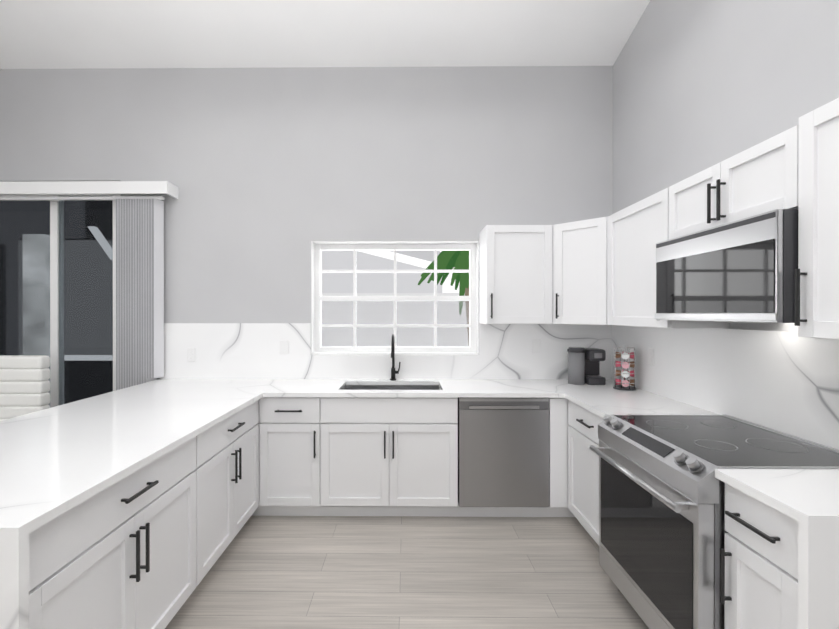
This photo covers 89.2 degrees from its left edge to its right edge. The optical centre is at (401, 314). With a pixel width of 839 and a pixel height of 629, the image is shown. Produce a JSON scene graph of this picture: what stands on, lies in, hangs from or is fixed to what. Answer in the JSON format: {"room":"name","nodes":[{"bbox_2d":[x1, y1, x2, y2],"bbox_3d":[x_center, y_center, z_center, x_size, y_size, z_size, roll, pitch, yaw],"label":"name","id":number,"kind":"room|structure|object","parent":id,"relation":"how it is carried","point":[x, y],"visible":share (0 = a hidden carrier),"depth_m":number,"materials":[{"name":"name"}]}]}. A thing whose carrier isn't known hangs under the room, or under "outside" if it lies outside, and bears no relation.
{"room":"kitchen","nodes":[
{"label":"kitchen","id":0,"kind":"room"},
{"bbox_2d":[0,66,612,379],"bbox_3d":[-1.812,-0.318,3.712,7.570,3.555,0.200,0,0,1],"label":"wall","id":1,"kind":"structure","parent":0,"point":[271,174],"depth_m":3.60,"materials":[{"name":"paint"}]},
{"bbox_2d":[0,194,120,407],"bbox_3d":[-3.644,0.161,3.731,2.499,2.597,0.100,0,0,1],"label":"sliding glass door","id":2,"kind":"structure","parent":1,"relation":"in","point":[57,294],"depth_m":3.70,"materials":[{"name":"clear glass"}]},
{"bbox_2d":[0,196,163,389],"bbox_3d":[-3.438,0.222,3.544,2.920,2.396,0.081,0,0,1],"label":"vertical blinds","id":3,"kind":"object","parent":2,"relation":"attached to","point":[139,289],"visible":0.77,"depth_m":3.50,"materials":[{"name":"plastic"}]},
{"bbox_2d":[0,181,177,198],"bbox_3d":[-3.448,-1.030,3.541,3.100,0.100,0.168,0,0,1],"label":"valance","id":4,"kind":"object","parent":1,"relation":"attached to","point":[103,187],"visible":1,"depth_m":3.45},
{"bbox_2d":[160,323,611,379],"bbox_3d":[-0.139,0.309,3.585,3.818,0.471,0.018,0,0,1],"label":"backsplash","id":5,"kind":"structure","parent":1,"relation":"attached to","point":[223,350],"depth_m":3.58,"materials":[{"name":"stone"}]},
{"bbox_2d":[187,348,195,361],"bbox_3d":[-1.775,0.340,3.589,0.072,0.116,0.008,0,0,1],"label":"electrical outlet plate","id":6,"kind":"object","parent":5,"relation":"attached to","point":[191,352],"depth_m":3.59,"materials":[{"name":"white plastic"}]},
{"bbox_2d":[280,340,287,353],"bbox_3d":[-0.994,0.276,3.581,0.072,0.116,0.008,0,0,1],"label":"electrical outlet plate","id":7,"kind":"object","parent":5,"relation":"attached to","point":[283,343],"depth_m":3.58,"materials":[{"name":"white plastic"}]},
{"bbox_2d":[311,241,478,354],"bbox_3d":[-0.060,-0.140,3.676,1.418,0.962,0.158,0,0,1],"label":"kitchen window","id":8,"kind":"structure","parent":1,"relation":"in","point":[318,298],"depth_m":3.70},
{"bbox_2d":[479,225,546,323],"bbox_3d":[0.935,-0.308,3.397,0.570,0.762,0.373,0,0,1],"label":"upper cabinet","id":9,"kind":"object","parent":1,"relation":"attached to","point":[512,258],"depth_m":3.27,"materials":[{"name":"white wood"}]},
{"bbox_2d":[0,0,649,68],"bbox_3d":[-1.844,-2.997,0.457,7.570,1.932,6.700,0,0,1],"label":"ceiling","id":10,"kind":"structure","parent":0,"point":[77,34],"depth_m":3.29,"materials":[{"name":"paint"}]},
{"bbox_2d":[165,516,648,628],"bbox_3d":[-1.844,1.516,0.466,7.570,0.100,6.700,0,0,1],"label":"floor","id":11,"kind":"structure","parent":0,"point":[349,572],"depth_m":2.35,"materials":[{"name":"grey wood"}]},
{"bbox_2d":[0,355,49,420],"bbox_3d":[-2.973,0.889,3.051,0.500,1.144,0.510,0,0,1],"label":"chair","id":12,"kind":"object","parent":11,"relation":"on","point":[24,385],"visible":0.56,"depth_m":3.21,"materials":[{"name":"white leather"}]},
{"bbox_2d":[29,438,192,628],"bbox_3d":[-1.329,1.021,1.662,0.615,0.884,1.025,0,0,1],"label":"base cabinet","id":13,"kind":"object","parent":11,"relation":"on","point":[145,547],"depth_m":1.57,"materials":[{"name":"white wood"}]},
{"bbox_2d":[193,397,264,590],"bbox_3d":[-1.290,1.020,2.535,0.677,0.884,0.970,0,0,1],"label":"base cabinet","id":14,"kind":"object","parent":11,"relation":"on","point":[229,456],"depth_m":2.47,"materials":[{"name":"white wood"}]},
{"bbox_2d":[0,391,263,628],"bbox_3d":[-1.520,1.005,2.032,1.085,0.915,1.860,0,0,1],"label":"countertop","id":15,"kind":"structure","parent":14,"relation":"on","point":[57,461],"depth_m":1.73,"materials":[{"name":"stone"}]},
{"bbox_2d":[116,379,644,397],"bbox_3d":[-0.142,1.003,3.272,3.818,0.915,0.648,0,0,1],"label":"countertop","id":16,"kind":"structure","parent":14,"relation":"on","point":[481,388],"depth_m":3.18,"materials":[{"name":"stone"}]},
{"bbox_2d":[342,385,440,389],"bbox_3d":[-0.081,0.679,3.277,0.768,0.203,0.388,0,0,1],"label":"sink","id":17,"kind":"object","parent":16,"relation":"in","point":[391,387],"depth_m":3.47,"materials":[{"name":"silver metal"}]},
{"bbox_2d":[390,334,400,380],"bbox_3d":[-0.056,0.351,3.462,0.087,0.386,0.191,0,0,1],"label":"faucet","id":18,"kind":"object","parent":16,"relation":"on","point":[393,373],"visible":0.98,"depth_m":3.52,"materials":[{"name":"black metal"}]},
{"bbox_2d":[567,347,605,384],"bbox_3d":[1.438,0.402,3.365,0.265,0.285,0.212,0,0,1],"label":"coffee maker","id":19,"kind":"object","parent":16,"relation":"on","point":[583,365],"visible":1,"depth_m":3.30,"materials":[{"name":"grey plastic"}]},
{"bbox_2d":[613,345,635,390],"bbox_3d":[1.633,0.385,3.119,0.150,0.320,0.150,0,0,1],"label":"pod carousel","id":20,"kind":"object","parent":16,"relation":"on","point":[624,383],"visible":1,"depth_m":3.08,"materials":[{"name":"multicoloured plastic"}]},
{"bbox_2d":[265,397,344,515],"bbox_3d":[-0.769,1.018,3.271,0.515,0.884,0.663,0,0,1],"label":"base cabinet","id":21,"kind":"object","parent":11,"relation":"on","point":[305,436],"depth_m":3.00,"materials":[{"name":"white wood"}]},
{"bbox_2d":[537,398,564,516],"bbox_3d":[1.403,1.018,3.277,0.728,0.884,0.608,0,0,1],"label":"base cabinet","id":22,"kind":"object","parent":11,"relation":"on","point":[556,508],"depth_m":2.98,"materials":[{"name":"white wood"}]},
{"bbox_2d":[458,397,548,506],"bbox_3d":[0.719,0.972,3.268,0.630,0.772,0.584,0,0,1],"label":"dishwasher","id":23,"kind":"object","parent":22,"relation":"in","point":[503,452],"visible":0.98,"depth_m":2.98,"materials":[{"name":"grey metal"}]},
{"bbox_2d":[565,398,603,544],"bbox_3d":[1.457,1.019,2.649,0.608,0.884,0.686,0,0,1],"label":"base cabinet","id":24,"kind":"object","parent":11,"relation":"on","point":[581,424],"depth_m":2.73,"materials":[{"name":"white wood"}]},
{"bbox_2d":[564,391,719,417],"bbox_3d":[1.442,0.562,2.618,0.638,0.030,0.628,0,0,1],"label":"countertop","id":25,"kind":"structure","parent":24,"relation":"on","point":[602,403],"depth_m":2.61,"materials":[{"name":"stone"}]},
{"bbox_2d":[589,414,838,628],"bbox_3d":[1.364,0.996,1.908,0.734,0.934,0.790,0,0,1],"label":"range","id":26,"kind":"object","parent":11,"relation":"on","point":[662,531],"visible":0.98,"depth_m":1.76,"materials":[{"name":"silver metal"}]},
{"bbox_2d":[720,483,797,628],"bbox_3d":[1.444,1.022,1.361,0.608,0.884,0.296,0,0,1],"label":"base cabinet","id":27,"kind":"object","parent":11,"relation":"on","point":[759,559],"depth_m":1.37,"materials":[{"name":"white wood"}]},
{"bbox_2d":[715,469,838,628],"bbox_3d":[1.429,1.006,1.334,0.638,0.915,0.353,0,0,1],"label":"countertop","id":28,"kind":"structure","parent":27,"relation":"on","point":[810,497],"depth_m":1.18,"materials":[{"name":"stone"}]},
{"bbox_2d":[418,250,468,344],"bbox_3d":[1.038,-0.051,6.921,1.597,3.037,1.105,0,0,1],"label":"palm tree","id":29,"kind":"object","parent":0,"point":[452,259],"visible":0.27,"depth_m":6.47,"materials":[{"name":"green plant"}]},
{"bbox_2d":[613,0,838,331],"bbox_3d":[1.841,-1.179,0.424,0.200,5.289,6.700,0,0,1],"label":"wall","id":30,"kind":"structure","parent":0,"point":[699,86],"depth_m":2.42,"materials":[{"name":"paint"}]},
{"bbox_2d":[547,217,602,324],"bbox_3d":[1.429,-0.307,3.243,0.676,0.762,0.671,0,0,1],"label":"upper cabinet","id":31,"kind":"object","parent":30,"relation":"attached to","point":[599,271],"depth_m":3.14,"materials":[{"name":"white wood"}]},
{"bbox_2d":[603,188,728,327],"bbox_3d":[1.574,-0.306,2.660,0.374,0.762,0.747,0,0,1],"label":"upper cabinet","id":32,"kind":"object","parent":30,"relation":"attached to","point":[631,234],"depth_m":2.63,"materials":[{"name":"white wood"}]},
{"bbox_2d":[612,325,838,449],"bbox_3d":[1.749,0.311,2.353,0.018,0.471,2.400,0,0,1],"label":"backsplash","id":33,"kind":"structure","parent":30,"relation":"attached to","point":[787,382],"depth_m":2.14,"materials":[{"name":"stone"}]},
{"bbox_2d":[667,128,790,239],"bbox_3d":[1.590,-0.537,1.904,0.328,0.298,0.755,0,0,1],"label":"upper cabinet","id":34,"kind":"object","parent":30,"relation":"attached to","point":[756,180],"depth_m":1.83,"materials":[{"name":"white wood"}]},
{"bbox_2d":[654,209,797,322],"bbox_3d":[1.551,-0.174,1.904,0.402,0.414,0.750,0,0,1],"label":"microwave","id":35,"kind":"object","parent":34,"relation":"attached to","point":[742,270],"visible":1,"depth_m":1.73,"materials":[{"name":"grey metal"}]},
{"bbox_2d":[791,98,838,339],"bbox_3d":[1.580,-0.311,1.210,0.334,0.789,0.623,0,0,1],"label":"upper cabinet","id":36,"kind":"object","parent":30,"relation":"attached to","point":[815,141],"depth_m":1.46,"materials":[{"name":"white wood"}]},
{"label":"outside","id":37,"kind":"structure","parent":0,"visible":0},
{"bbox_2d":[440,251,459,292],"bbox_3d":[3.700,-3.005,10.903,10.750,9.100,0.100,0,0,1],"label":"sky","id":38,"kind":"structure","parent":37,"point":[447,287],"depth_m":10.88,"materials":[{"name":"white"}]},
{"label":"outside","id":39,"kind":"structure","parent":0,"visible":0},
{"bbox_2d":[0,196,112,404],"bbox_3d":[-5.907,-0.184,5.233,8.350,3.520,2.640,0,0,1],"label":"patio","id":40,"kind":"structure","parent":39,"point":[67,296],"depth_m":6.39,"materials":[{"name":"paint"}]},
{"bbox_2d":[322,251,468,346],"bbox_3d":[3.151,-0.375,5.993,9.750,3.940,4.340,0,0,1],"label":"neighbour","id":41,"kind":"structure","parent":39,"point":[367,284],"depth_m":7.88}
]}

